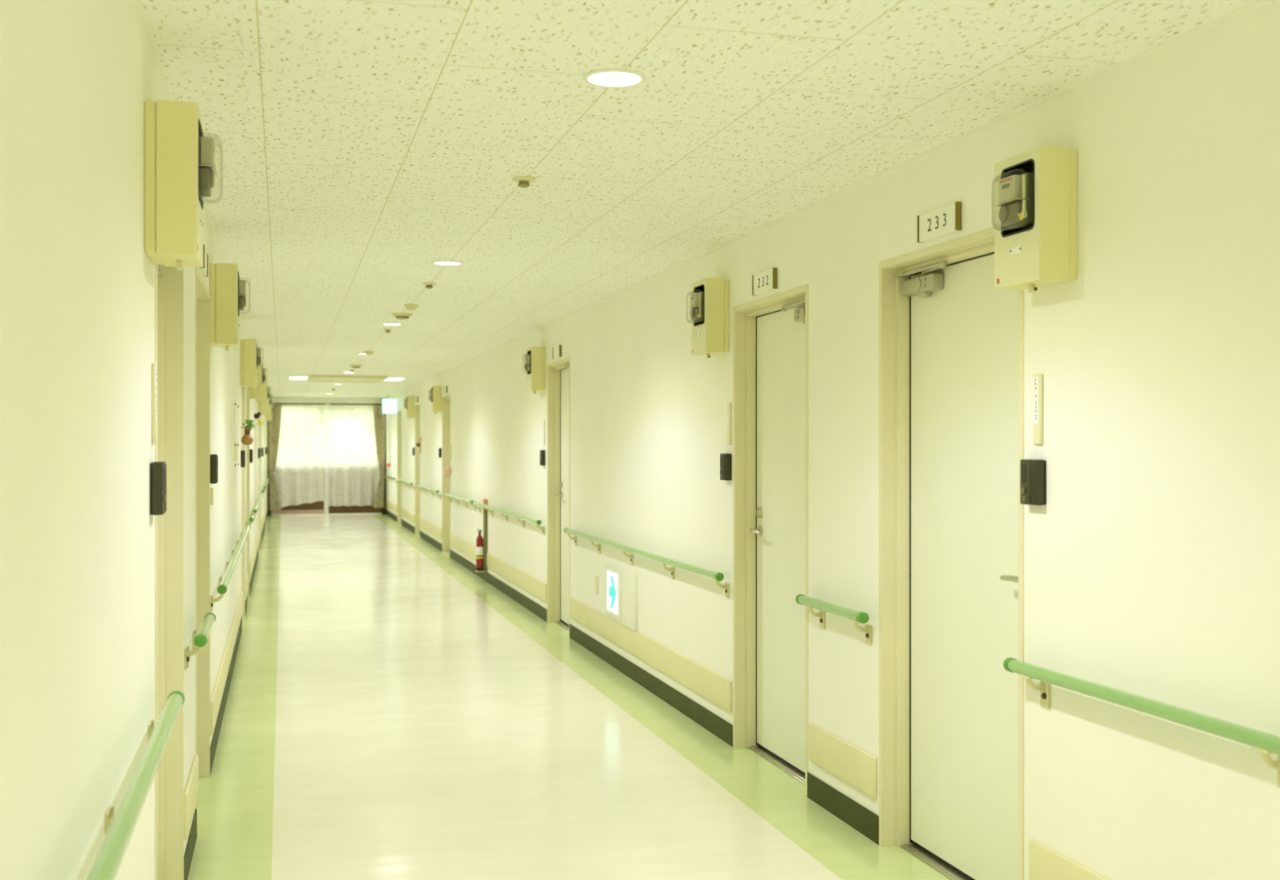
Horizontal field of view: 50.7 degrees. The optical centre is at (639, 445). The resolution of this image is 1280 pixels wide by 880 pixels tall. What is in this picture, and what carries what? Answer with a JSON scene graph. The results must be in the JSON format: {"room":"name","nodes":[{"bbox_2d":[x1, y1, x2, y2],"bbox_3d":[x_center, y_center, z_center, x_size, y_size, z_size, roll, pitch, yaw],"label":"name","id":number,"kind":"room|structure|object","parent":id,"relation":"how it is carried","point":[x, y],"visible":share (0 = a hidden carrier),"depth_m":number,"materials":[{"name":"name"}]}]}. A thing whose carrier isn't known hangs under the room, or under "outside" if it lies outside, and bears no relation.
{"room":"hospital interior","nodes":[
{"label":"hospital interior","id":0,"kind":"room"},
{"bbox_2d":[0,0,266,879],"bbox_3d":[-3.115,0.230,10.193,0.200,2.402,35.300,0,0,-15],"label":"wall","id":1,"kind":"structure","parent":0,"point":[77,77],"depth_m":2.12,"materials":[{"name":"paint"}]},
{"bbox_2d":[85,690,184,879],"bbox_3d":[-0.561,0.671,1.059,0.074,0.126,4.733,0,0,-15],"label":"handrail","id":2,"kind":"object","parent":1,"relation":"attached to","point":[119,828],"visible":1,"depth_m":2.40,"materials":[{"name":"green plastic"}]},
{"bbox_2d":[151,362,157,444],"bbox_3d":[-1.188,-0.101,3.311,0.010,0.198,0.040,0,0,-15],"label":"name plate","id":3,"kind":"object","parent":1,"relation":"attached to","point":[154,366],"visible":1,"depth_m":3.29,"materials":[{"name":"plastic"}]},
{"bbox_2d":[149,461,166,515],"bbox_3d":[-1.171,0.105,3.291,0.034,0.128,0.092,0,0,-15],"label":"intercom","id":4,"kind":"object","parent":1,"relation":"attached to","point":[157,469],"visible":1,"depth_m":3.25,"materials":[{"name":"black plastic"}]},
{"bbox_2d":[155,264,183,879],"bbox_3d":[-1.408,0.389,3.827,0.158,2.084,0.964,0,0,-15],"label":"door","id":5,"kind":"structure","parent":1,"relation":"in","point":[169,281],"depth_m":4.28,"materials":[{"name":"paint"}]},
{"bbox_2d":[144,99,217,270],"bbox_3d":[-1.091,-0.608,3.247,0.166,0.376,0.236,0,0,-15],"label":"meter box","id":6,"kind":"object","parent":1,"relation":"attached to","point":[180,167],"visible":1,"depth_m":3.13,"materials":[{"name":"paint"}]},
{"bbox_2d":[183,754,198,839],"bbox_3d":[-1.534,1.196,4.627,0.014,0.150,0.569,0,0,-15],"label":"guard","id":7,"kind":"object","parent":1,"relation":"attached to","point":[191,793],"visible":1,"depth_m":4.51,"materials":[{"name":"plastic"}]},
{"bbox_2d":[134,0,248,338],"bbox_3d":[-3.012,-0.965,10.220,0.012,0.012,35.280,0,0,-15],"label":"trim","id":8,"kind":"structure","parent":1,"relation":"attached to","point":[140,5],"depth_m":3.45,"materials":[{"name":"plastic"}]},
{"bbox_2d":[184,612,216,670],"bbox_3d":[-1.501,0.671,4.617,0.074,0.126,0.603,0,0,-15],"label":"handrail","id":9,"kind":"object","parent":1,"relation":"attached to","point":[199,640],"visible":1,"depth_m":4.43,"materials":[{"name":"green plastic"}]},
{"bbox_2d":[195,266,209,808],"bbox_3d":[-1.817,0.389,5.379,0.158,2.084,0.954,0,0,-15],"label":"door","id":10,"kind":"structure","parent":1,"relation":"in","point":[202,293],"depth_m":5.83,"materials":[{"name":"paint"}]},
{"bbox_2d":[199,244,208,276],"bbox_3d":[-1.706,-0.720,5.290,0.020,0.090,0.272,0,0,-15],"label":"number sign","id":11,"kind":"object","parent":1,"relation":"attached to","point":[204,270],"visible":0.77,"depth_m":5.29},
{"bbox_2d":[210,487,213,505],"bbox_3d":[-1.902,0.229,6.014,0.011,0.075,0.085,0,0,-15],"label":"switch plate","id":12,"kind":"object","parent":1,"relation":"attached to","point":[211,488],"visible":1,"depth_m":5.97,"materials":[{"name":"plastic"}]},
{"bbox_2d":[209,453,217,484],"bbox_3d":[-1.869,0.105,5.936,0.034,0.128,0.092,0,0,-15],"label":"intercom","id":13,"kind":"object","parent":1,"relation":"attached to","point":[214,457],"visible":1,"depth_m":5.89,"materials":[{"name":"black plastic"}]},
{"bbox_2d":[183,512,266,879],"bbox_3d":[-3.001,1.380,10.166,0.006,0.102,35.170,0,0,-15],"label":"baseboard","id":14,"kind":"structure","parent":1,"relation":"attached to","point":[191,842],"depth_m":6.57,"materials":[{"name":"plastic"}]},
{"bbox_2d":[209,591,243,735],"bbox_3d":[-2.461,1.196,8.136,0.014,0.150,4.609,0,0,-15],"label":"guard","id":15,"kind":"object","parent":1,"relation":"attached to","point":[215,703],"visible":1,"depth_m":7.09,"materials":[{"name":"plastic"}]},
{"bbox_2d":[209,262,247,351],"bbox_3d":[-1.829,-0.608,6.041,0.166,0.376,0.236,0,0,-15],"label":"meter box","id":16,"kind":"object","parent":1,"relation":"attached to","point":[228,296],"visible":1,"depth_m":5.92,"materials":[{"name":"paint"}]},
{"bbox_2d":[209,524,251,612],"bbox_3d":[-2.422,0.671,8.105,0.074,0.126,4.648,0,0,-15],"label":"handrail","id":17,"kind":"object","parent":1,"relation":"attached to","point":[224,583],"visible":1,"depth_m":6.77,"materials":[{"name":"green plastic"}]},
{"bbox_2d":[234,461,239,490],"bbox_3d":[-2.750,0.208,9.224,0.010,0.185,0.620,0,0,-15],"label":"notice","id":18,"kind":"object","parent":1,"relation":"attached to","point":[236,464],"visible":1,"depth_m":9.22,"materials":[{"name":"white paper"}]},
{"bbox_2d":[234,442,239,461],"bbox_3d":[-2.750,0.043,9.224,0.010,0.125,0.620,0,0,-15],"label":"notice","id":19,"kind":"object","parent":1,"relation":"attached to","point":[236,444],"visible":1,"depth_m":9.22,"materials":[{"name":"paper"}]},
{"bbox_2d":[234,400,239,440],"bbox_3d":[-2.750,-0.159,9.224,0.010,0.260,0.620,0,0,-15],"label":"notice","id":20,"kind":"object","parent":1,"relation":"attached to","point":[236,406],"visible":1,"depth_m":9.14,"materials":[{"name":"white paper"}]},
{"bbox_2d":[241,386,244,616],"bbox_3d":[-3.261,0.389,10.847,0.158,2.084,0.944,0,0,-15],"label":"door","id":21,"kind":"structure","parent":1,"relation":"in","point":[242,388],"depth_m":11.29,"materials":[{"name":"paint"}]},
{"bbox_2d":[240,450,245,466],"bbox_3d":[-3.016,0.105,10.277,0.034,0.128,0.092,0,0,-15],"label":"intercom","id":22,"kind":"object","parent":1,"relation":"attached to","point":[242,452],"visible":1,"depth_m":10.23,"materials":[{"name":"black plastic"}]},
{"bbox_2d":[244,573,248,595],"bbox_3d":[-3.380,1.196,11.617,0.014,0.150,0.509,0,0,-15],"label":"guard","id":23,"kind":"object","parent":1,"relation":"attached to","point":[246,575],"visible":1,"depth_m":11.49,"materials":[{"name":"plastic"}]},
{"bbox_2d":[240,426,253,444],"bbox_3d":[-2.992,-0.070,10.297,0.091,0.141,0.088,0,0,-15],"label":"vase","id":24,"kind":"object","parent":1,"relation":"attached to","point":[246,439],"visible":1,"depth_m":10.28,"materials":[{"name":"ceramic"}]},
{"bbox_2d":[242,412,263,431],"bbox_3d":[-2.951,-0.162,10.310,0.157,0.179,0.068,0,0,-15],"label":"flower arrangement","id":25,"kind":"object","parent":24,"relation":"in","point":[250,424],"visible":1,"depth_m":10.30,"materials":[{"name":"green plant"}]},
{"bbox_2d":[246,386,249,596],"bbox_3d":[-3.652,0.389,12.326,0.158,2.084,0.904,0,0,-15],"label":"door","id":26,"kind":"structure","parent":1,"relation":"in","point":[247,388],"depth_m":12.76,"materials":[{"name":"paint"}]},
{"bbox_2d":[240,338,262,389],"bbox_3d":[-2.942,-0.608,10.257,0.166,0.376,0.236,0,0,-15],"label":"meter box","id":27,"kind":"object","parent":1,"relation":"attached to","point":[251,357],"visible":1,"depth_m":10.14,"materials":[{"name":"paint"}]},
{"bbox_2d":[249,532,258,578],"bbox_3d":[-4.303,1.196,15.112,0.014,0.150,4.719,0,0,-15],"label":"guard","id":28,"kind":"object","parent":1,"relation":"attached to","point":[256,544],"visible":1,"depth_m":14.45,"materials":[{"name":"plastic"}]},
{"bbox_2d":[249,492,263,516],"bbox_3d":[-4.265,0.671,15.086,0.074,0.126,4.728,0,0,-15],"label":"handrail","id":29,"kind":"object","parent":1,"relation":"attached to","point":[255,507],"visible":0.94,"depth_m":14.24,"materials":[{"name":"green plastic"}]},
{"bbox_2d":[249,361,266,400],"bbox_3d":[-3.659,-0.608,12.974,0.166,0.376,0.236,0,0,-15],"label":"meter box","id":30,"kind":"object","parent":1,"relation":"attached to","point":[255,393],"visible":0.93,"depth_m":12.86,"materials":[{"name":"paint"}]},
{"bbox_2d":[257,410,259,551],"bbox_3d":[-5.115,0.389,17.866,0.158,2.084,0.924,0,0,-15],"label":"door","id":31,"kind":"structure","parent":1,"relation":"in","point":[258,411],"depth_m":18.30,"materials":[{"name":"paint"}]},
{"bbox_2d":[259,410,261,542],"bbox_3d":[-5.501,0.389,19.326,0.158,2.084,0.904,0,0,-15],"label":"door","id":32,"kind":"structure","parent":1,"relation":"in","point":[260,411],"depth_m":19.76,"materials":[{"name":"paint"}]},
{"bbox_2d":[257,382,270,412],"bbox_3d":[-4.798,-0.608,17.286,0.166,0.376,0.236,0,0,-15],"label":"meter box","id":33,"kind":"object","parent":1,"relation":"attached to","point":[262,403],"visible":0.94,"depth_m":17.17,"materials":[{"name":"paint"}]},
{"bbox_2d":[265,420,266,521],"bbox_3d":[-6.969,0.389,24.885,0.158,2.084,0.924,0,0,-15],"label":"door","id":34,"kind":"structure","parent":1,"relation":"in","point":[265,420],"depth_m":25.33,"materials":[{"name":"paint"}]},
{"bbox_2d":[261,395,271,416],"bbox_3d":[-5.508,-0.608,19.974,0.166,0.376,0.236,0,0,-15],"label":"meter box","id":35,"kind":"object","parent":1,"relation":"attached to","point":[265,413],"visible":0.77,"depth_m":19.86,"materials":[{"name":"paint"}]},
{"bbox_2d":[265,403,273,421],"bbox_3d":[-6.647,-0.608,24.286,0.166,0.376,0.236,0,0,-15],"label":"meter box","id":36,"kind":"object","parent":1,"relation":"attached to","point":[268,418],"visible":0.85,"depth_m":24.17,"materials":[{"name":"paint"}]},
{"bbox_2d":[266,396,386,515],"bbox_3d":[-6.403,0.230,27.683,2.774,2.402,0.200,0,0,-15],"label":"wall","id":37,"kind":"structure","parent":0,"point":[274,399],"depth_m":27.59,"materials":[{"name":"paint"}]},
{"bbox_2d":[266,420,270,509],"bbox_3d":[-7.494,0.248,27.275,0.054,2.115,0.029,0,0,-15],"label":"trim","id":38,"kind":"structure","parent":37,"relation":"attached to","point":[268,426],"depth_m":27.26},
{"bbox_2d":[269,405,324,514],"bbox_3d":[-6.951,0.296,27.497,1.115,2.210,0.060,0,0,-15],"label":"window","id":39,"kind":"structure","parent":37,"relation":"in","point":[317,507],"depth_m":27.51,"materials":[{"name":"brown glass"}]},
{"bbox_2d":[324,404,328,513],"bbox_3d":[-6.393,0.296,27.590,0.077,2.210,0.040,0,0,-15],"label":"trim","id":40,"kind":"structure","parent":37,"relation":"attached to","point":[326,407],"depth_m":27.57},
{"bbox_2d":[271,402,382,405],"bbox_3d":[-6.343,-0.824,27.456,2.334,0.060,0.268,0,0,-15],"label":"rail","id":41,"kind":"object","parent":37,"relation":"attached to","point":[273,403],"visible":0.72,"depth_m":27.34,"materials":[{"name":"white plastic"}]},
{"bbox_2d":[268,404,281,510],"bbox_3d":[-7.305,0.246,27.076,0.260,2.110,0.085,0,0,-15],"label":"drape","id":42,"kind":"object","parent":41,"relation":"hanging from","point":[274,424],"visible":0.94,"depth_m":27.08,"materials":[{"name":"fabric"}]},
{"bbox_2d":[273,404,324,507],"bbox_3d":[-6.902,0.226,27.332,1.013,2.065,0.146,0,0,-12],"label":"sheer curtain","id":43,"kind":"object","parent":41,"relation":"hanging from","point":[299,473],"visible":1,"depth_m":27.33,"materials":[{"name":"fabric"}]},
{"bbox_2d":[328,404,380,506],"bbox_3d":[-5.833,0.223,27.627,1.030,2.061,0.115,0,0,-15],"label":"sheer curtain","id":44,"kind":"object","parent":41,"relation":"hanging from","point":[353,469],"visible":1,"depth_m":27.61,"materials":[{"name":"fabric"}]},
{"bbox_2d":[373,404,385,507],"bbox_3d":[-5.319,0.236,27.600,0.260,2.090,0.085,0,0,-15],"label":"drape","id":45,"kind":"object","parent":41,"relation":"hanging from","point":[379,418],"visible":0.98,"depth_m":27.61,"materials":[{"name":"fabric"}]},
{"bbox_2d":[328,505,383,513],"bbox_3d":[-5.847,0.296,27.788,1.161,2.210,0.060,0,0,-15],"label":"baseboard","id":46,"kind":"structure","parent":37,"relation":"in","point":[354,508],"depth_m":27.76,"materials":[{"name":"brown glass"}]},
{"bbox_2d":[383,413,386,508],"bbox_3d":[-5.253,0.248,27.867,0.054,2.115,0.029,0,0,-15],"label":"trim","id":47,"kind":"structure","parent":37,"relation":"attached to","point":[384,473],"depth_m":27.85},
{"bbox_2d":[475,498,487,572],"bbox_3d":[-1.661,0.945,14.145,0.118,0.758,0.120,0,0,-15],"label":"stand","id":48,"kind":"object","parent":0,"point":[484,500],"visible":0.94,"depth_m":14.10,"materials":[{"name":"paint"}]},
{"bbox_2d":[475,528,483,571],"bbox_3d":[-1.674,1.098,14.147,0.079,0.436,0.090,0,0,22],"label":"fire extinguisher","id":49,"kind":"object","parent":48,"relation":"attached to","point":[479,542],"visible":1,"depth_m":14.11,"materials":[{"name":"red metal"}]},
{"bbox_2d":[187,514,951,879],"bbox_3d":[-1.871,1.481,10.521,2.774,0.100,35.700,0,0,-15],"label":"floor","id":50,"kind":"structure","parent":0,"point":[391,713],"depth_m":6.22,"materials":[{"name":"laminate"}]},
{"bbox_2d":[142,0,1254,397],"bbox_3d":[-1.871,-1.021,10.521,2.774,0.100,35.700,0,0,-15],"label":"ceiling","id":51,"kind":"structure","parent":0,"point":[361,146],"depth_m":4.08,"materials":[{"name":"tile"}]},
{"bbox_2d":[288,375,308,379],"bbox_3d":[-4.899,-0.962,19.392,0.280,0.018,0.800,0,0,-15],"label":"recessed light","id":52,"kind":"object","parent":51,"relation":"in","point":[290,377],"visible":1,"depth_m":19.12,"materials":[{"name":"white plastic"}]},
{"bbox_2d":[308,374,387,382],"bbox_3d":[-4.237,-0.954,19.567,1.060,0.034,1.440,0,0,-15],"label":"ceiling panel","id":53,"kind":"object","parent":51,"relation":"attached to","point":[313,378],"visible":1,"depth_m":19.26,"materials":[{"name":"plastic"}]},
{"bbox_2d":[382,391,397,413],"bbox_3d":[-4.561,-0.768,24.653,0.270,0.404,0.080,0,0,-15],"label":"exit sign","id":54,"kind":"object","parent":51,"relation":"hanging from","point":[389,406],"visible":1,"depth_m":24.63,"materials":[{"name":"white plastic"}]},
{"bbox_2d":[384,377,406,381],"bbox_3d":[-3.584,-0.962,19.739,0.280,0.018,0.800,0,0,-15],"label":"recessed light","id":55,"kind":"object","parent":51,"relation":"in","point":[390,379],"visible":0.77,"depth_m":19.60,"materials":[{"name":"white plastic"}]},
{"bbox_2d":[391,312,412,319],"bbox_3d":[-1.756,-0.950,9.993,0.150,0.042,0.150,0,0,-15],"label":"smoke detector","id":56,"kind":"object","parent":51,"relation":"attached to","point":[397,315],"visible":1,"depth_m":9.95,"materials":[{"name":"plastic"}]},
{"bbox_2d":[404,303,418,311],"bbox_3d":[-1.581,-0.950,9.356,0.100,0.042,0.100,0,0,-15],"label":"smoke detector","id":57,"kind":"object","parent":51,"relation":"attached to","point":[411,307],"visible":1,"depth_m":9.32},
{"bbox_2d":[422,282,435,288],"bbox_3d":[-1.266,-0.954,8.118,0.084,0.033,0.084,0,0,-15],"label":"sprinkler","id":58,"kind":"object","parent":51,"relation":"attached to","point":[428,285],"visible":1,"depth_m":8.10,"materials":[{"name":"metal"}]},
{"bbox_2d":[431,260,463,265],"bbox_3d":[-1.024,-0.967,7.194,0.167,0.008,0.167,0,0,-15],"label":"recessed light","id":59,"kind":"object","parent":51,"relation":"in","point":[437,262],"visible":1,"depth_m":7.17,"materials":[{"name":"white plastic"}]},
{"bbox_2d":[435,262,460,265],"bbox_3d":[-1.024,-0.967,7.194,0.137,0.007,0.137,0,0,-15],"label":"diffuser","id":60,"kind":"object","parent":59,"relation":"attached to","point":[436,263],"depth_m":7.19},
{"bbox_2d":[512,176,535,187],"bbox_3d":[-0.423,-0.954,4.926,0.084,0.033,0.084,0,0,-15],"label":"sprinkler","id":61,"kind":"object","parent":51,"relation":"attached to","point":[523,181],"visible":1,"depth_m":4.91,"materials":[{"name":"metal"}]},
{"bbox_2d":[582,68,646,87],"bbox_3d":[-0.067,-0.967,3.571,0.167,0.008,0.167,0,0,-15],"label":"recessed light","id":62,"kind":"object","parent":51,"relation":"in","point":[608,77],"visible":1,"depth_m":3.56,"materials":[{"name":"white plastic"}]},
{"bbox_2d":[588,72,640,85],"bbox_3d":[-0.067,-0.967,3.571,0.137,0.007,0.137,0,0,-15],"label":"diffuser","id":63,"kind":"object","parent":62,"relation":"attached to","point":[594,78],"depth_m":3.56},
{"bbox_2d":[386,0,1279,879],"bbox_3d":[-0.626,0.230,10.850,0.200,2.402,35.300,0,0,-15],"label":"wall","id":64,"kind":"structure","parent":0,"point":[1152,553],"depth_m":3.61,"materials":[{"name":"paint"}]},
{"bbox_2d":[386,499,397,512],"bbox_3d":[-4.847,1.196,26.413,0.014,0.150,2.449,0,0,-15],"label":"guard","id":65,"kind":"object","parent":64,"relation":"attached to","point":[392,506],"visible":1,"depth_m":26.22,"materials":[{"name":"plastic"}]},
{"bbox_2d":[397,408,401,521],"bbox_3d":[-4.327,0.389,24.766,0.158,2.084,0.904,0,0,-15],"label":"door","id":66,"kind":"structure","parent":64,"relation":"in","point":[399,411],"depth_m":25.16,"materials":[{"name":"paint"}]},
{"bbox_2d":[397,479,414,490],"bbox_3d":[-3.985,0.671,23.031,0.074,0.126,2.508,0,0,-15],"label":"handrail","id":67,"kind":"object","parent":64,"relation":"attached to","point":[398,480],"visible":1,"depth_m":22.66,"materials":[{"name":"green plastic"}]},
{"bbox_2d":[400,507,414,523],"bbox_3d":[-3.965,1.196,23.072,0.014,0.150,2.459,0,0,-15],"label":"guard","id":68,"kind":"object","parent":64,"relation":"attached to","point":[405,513],"visible":1,"depth_m":22.96,"materials":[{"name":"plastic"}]},
{"bbox_2d":[404,395,414,418],"bbox_3d":[-3.763,-0.608,22.007,0.166,0.376,0.236,0,0,-15],"label":"meter box","id":69,"kind":"object","parent":64,"relation":"attached to","point":[410,400],"visible":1,"depth_m":21.90,"materials":[{"name":"paint"}]},
{"bbox_2d":[414,403,420,533],"bbox_3d":[-3.452,0.389,21.450,0.158,2.084,0.844,0,0,-15],"label":"door","id":70,"kind":"structure","parent":64,"relation":"in","point":[417,406],"depth_m":21.82,"materials":[{"name":"paint"}]},
{"bbox_2d":[415,484,441,499],"bbox_3d":[-3.067,0.671,19.555,0.074,0.126,2.878,0,0,-15],"label":"handrail","id":71,"kind":"object","parent":64,"relation":"attached to","point":[430,490],"visible":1,"depth_m":19.12,"materials":[{"name":"green plastic"}]},
{"bbox_2d":[419,517,441,539],"bbox_3d":[-3.039,1.196,19.568,0.014,0.150,2.909,0,0,-15],"label":"guard","id":72,"kind":"object","parent":64,"relation":"attached to","point":[425,525],"visible":1,"depth_m":19.36,"materials":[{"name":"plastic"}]},
{"bbox_2d":[429,385,441,413],"bbox_3d":[-2.777,-0.608,18.275,0.166,0.376,0.236,0,0,-15],"label":"meter box","id":73,"kind":"object","parent":64,"relation":"attached to","point":[435,393],"visible":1,"depth_m":18.17,"materials":[{"name":"paint"}]},
{"bbox_2d":[441,393,450,553],"bbox_3d":[-2.460,0.389,17.694,0.158,2.084,0.914,0,0,-15],"label":"door","id":74,"kind":"structure","parent":64,"relation":"in","point":[446,399],"depth_m":18.10,"materials":[{"name":"paint"}]},
{"bbox_2d":[443,444,451,476],"bbox_3d":[-2.447,0.199,17.163,0.102,0.415,0.141,0,0,-15],"label":"flower ornament","id":75,"kind":"object","parent":64,"relation":"attached to","point":[447,469],"visible":1,"depth_m":17.13,"materials":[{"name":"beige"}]},
{"bbox_2d":[444,493,476,511],"bbox_3d":[-2.130,0.671,16.007,0.074,0.126,2.438,0,0,-15],"label":"handrail","id":76,"kind":"object","parent":64,"relation":"attached to","point":[446,495],"visible":0.91,"depth_m":15.79,"materials":[{"name":"green plastic"}]},
{"bbox_2d":[449,533,475,559],"bbox_3d":[-2.024,1.196,15.724,0.014,0.150,3.039,0,0,-15],"label":"guard","id":77,"kind":"object","parent":64,"relation":"attached to","point":[460,544],"visible":0.7,"depth_m":15.90,"materials":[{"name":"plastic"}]},
{"bbox_2d":[472,501,544,534],"bbox_3d":[-1.294,0.671,12.840,0.074,0.126,3.868,0,0,-15],"label":"handrail","id":78,"kind":"object","parent":64,"relation":"attached to","point":[517,516],"visible":1,"depth_m":12.29,"materials":[{"name":"green plastic"}]},
{"bbox_2d":[486,552,546,601],"bbox_3d":[-1.175,1.196,12.510,0.014,0.150,3.249,0,0,-15],"label":"guard","id":79,"kind":"object","parent":64,"relation":"attached to","point":[533,585],"visible":1,"depth_m":12.16,"materials":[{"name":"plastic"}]},
{"bbox_2d":[524,346,545,393],"bbox_3d":[-0.876,-0.608,11.076,0.166,0.376,0.236,0,0,-15],"label":"meter box","id":80,"kind":"object","parent":64,"relation":"attached to","point":[535,358],"visible":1,"depth_m":10.98,"materials":[{"name":"paint"}]},
{"bbox_2d":[539,449,545,466],"bbox_3d":[-0.797,0.105,11.038,0.034,0.128,0.092,0,0,-15],"label":"intercom","id":81,"kind":"object","parent":64,"relation":"attached to","point":[542,452],"visible":1,"depth_m":11.00,"materials":[{"name":"black plastic"}]},
{"bbox_2d":[552,345,561,359],"bbox_3d":[-0.643,-0.720,10.483,0.020,0.090,0.272,0,0,-15],"label":"number sign","id":82,"kind":"object","parent":64,"relation":"attached to","point":[557,351],"visible":1,"depth_m":10.45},
{"bbox_2d":[546,357,569,637],"bbox_3d":[-0.560,0.389,10.502,0.158,2.084,0.891,0,0,-15],"label":"door","id":83,"kind":"structure","parent":64,"relation":"in","point":[558,371],"depth_m":10.89,"materials":[{"name":"paint"}]},
{"bbox_2d":[595,574,598,593],"bbox_3d":[-0.293,0.946,9.179,0.009,0.120,0.075,0,0,-15],"label":"blank wall plate","id":84,"kind":"object","parent":64,"relation":"attached to","point":[596,576],"visible":1,"depth_m":9.17,"materials":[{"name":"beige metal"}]},
{"bbox_2d":[605,564,637,631],"bbox_3d":[-0.125,0.949,8.495,0.034,0.340,0.744,0,0,-15],"label":"exit sign","id":85,"kind":"object","parent":64,"relation":"attached to","point":[621,584],"visible":1,"depth_m":8.43,"materials":[{"name":"white plastic"}]},
{"bbox_2d":[386,510,879,844],"bbox_3d":[-0.712,1.380,10.770,0.006,0.102,35.170,0,0,-15],"label":"baseboard","id":86,"kind":"structure","parent":64,"relation":"attached to","point":[850,811],"depth_m":7.29,"materials":[{"name":"plastic"}]},
{"bbox_2d":[563,528,728,598],"bbox_3d":[-0.064,0.671,8.184,0.074,0.126,3.620,0,0,-15],"label":"handrail","id":87,"kind":"object","parent":64,"relation":"attached to","point":[717,576],"visible":1,"depth_m":7.51,"materials":[{"name":"green plastic"}]},
{"bbox_2d":[569,596,732,712],"bbox_3d":[-0.040,1.196,8.212,0.014,0.150,3.699,0,0,-15],"label":"guard","id":88,"kind":"object","parent":64,"relation":"attached to","point":[708,683],"visible":1,"depth_m":7.61,"materials":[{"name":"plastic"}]},
{"bbox_2d":[688,277,728,358],"bbox_3d":[0.316,-0.608,6.561,0.166,0.376,0.236,0,0,-15],"label":"meter box","id":89,"kind":"object","parent":64,"relation":"attached to","point":[709,296],"visible":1,"depth_m":6.46,"materials":[{"name":"paint"}]},
{"bbox_2d":[720,453,731,480],"bbox_3d":[0.408,0.105,6.475,0.034,0.128,0.092,0,0,-15],"label":"intercom","id":90,"kind":"object","parent":64,"relation":"attached to","point":[725,459],"visible":1,"depth_m":6.43,"materials":[{"name":"black plastic"}]},
{"bbox_2d":[727,403,731,444],"bbox_3d":[0.426,-0.101,6.453,0.010,0.198,0.040,0,0,-15],"label":"name plate","id":91,"kind":"object","parent":64,"relation":"attached to","point":[729,405],"visible":1,"depth_m":6.44,"materials":[{"name":"plastic"}]},
{"bbox_2d":[751,267,777,295],"bbox_3d":[0.549,-0.720,5.968,0.020,0.090,0.272,0,0,-15],"label":"number sign","id":92,"kind":"object","parent":64,"relation":"attached to","point":[766,281],"visible":1,"depth_m":5.95,"materials":[{"name":"white"}]},
{"bbox_2d":[733,284,808,796],"bbox_3d":[0.636,0.389,5.970,0.158,2.084,0.942,0,0,-15],"label":"door","id":93,"kind":"structure","parent":64,"relation":"in","point":[771,333],"depth_m":6.18,"materials":[{"name":"paint"}]},
{"bbox_2d":[386,0,1272,398],"bbox_3d":[-0.729,-0.965,10.823,0.012,0.012,35.280,0,0,-15],"label":"trim","id":94,"kind":"structure","parent":64,"relation":"attached to","point":[1255,3],"depth_m":4.11,"materials":[{"name":"plastic"}]},
{"bbox_2d":[795,594,871,644],"bbox_3d":[0.739,0.663,5.144,0.074,0.126,0.628,0,0,-15],"label":"handrail","id":95,"kind":"object","parent":64,"relation":"attached to","point":[855,616],"visible":1,"depth_m":5.06,"materials":[{"name":"green plastic"}]},
{"bbox_2d":[808,723,876,798],"bbox_3d":[0.766,1.196,5.158,0.014,0.150,0.626,0,0,-15],"label":"guard","id":96,"kind":"object","parent":64,"relation":"attached to","point":[853,765],"visible":1,"depth_m":5.12,"materials":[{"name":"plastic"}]},
{"bbox_2d":[916,201,961,242],"bbox_3d":[0.968,-0.720,4.382,0.020,0.090,0.272,0,0,-15],"label":"number sign","id":97,"kind":"object","parent":64,"relation":"attached to","point":[947,220],"visible":1,"depth_m":4.37,"materials":[{"name":"white"}]},
{"bbox_2d":[879,226,1024,879],"bbox_3d":[1.055,0.389,4.387,0.158,2.084,0.974,0,0,-15],"label":"door","id":98,"kind":"structure","parent":64,"relation":"in","point":[952,343],"depth_m":4.52,"materials":[{"name":"paint"}]},
{"bbox_2d":[1020,459,1045,505],"bbox_3d":[1.108,0.105,3.823,0.034,0.128,0.092,0,0,-15],"label":"intercom","id":99,"kind":"object","parent":64,"relation":"attached to","point":[1033,472],"visible":1,"depth_m":3.79,"materials":[{"name":"black plastic"}]},
{"bbox_2d":[1021,465,1026,482],"bbox_3d":[1.090,0.082,3.842,0.001,0.050,0.026,0,0,-15],"label":"speaker grille","id":100,"kind":"object","parent":99,"relation":"attached to","point":[1023,467],"depth_m":3.84,"materials":[{"name":"black plastic"}]},
{"bbox_2d":[994,146,1076,293],"bbox_3d":[1.066,-0.608,3.724,0.166,0.376,0.236,0,0,-15],"label":"meter box","id":101,"kind":"object","parent":64,"relation":"attached to","point":[1035,189],"visible":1,"depth_m":3.63,"materials":[{"name":"paint"}]},
{"bbox_2d":[1033,373,1043,444],"bbox_3d":[1.122,-0.101,3.815,0.010,0.198,0.040,0,0,-15],"label":"name plate","id":102,"kind":"object","parent":64,"relation":"attached to","point":[1037,378],"visible":1,"depth_m":3.81,"materials":[{"name":"plastic"}]},
{"bbox_2d":[1029,839,1109,879],"bbox_3d":[1.471,1.196,2.488,0.014,0.150,2.819,0,0,-15],"label":"guard","id":103,"kind":"object","parent":64,"relation":"attached to","point":[1045,863],"visible":1,"depth_m":3.73,"materials":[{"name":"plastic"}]},
{"bbox_2d":[1003,657,1279,787],"bbox_3d":[1.437,0.671,2.499,0.074,0.126,2.856,0,0,-15],"label":"handrail","id":104,"kind":"object","parent":64,"relation":"attached to","point":[1267,744],"visible":1,"depth_m":3.22,"materials":[{"name":"green plastic"}]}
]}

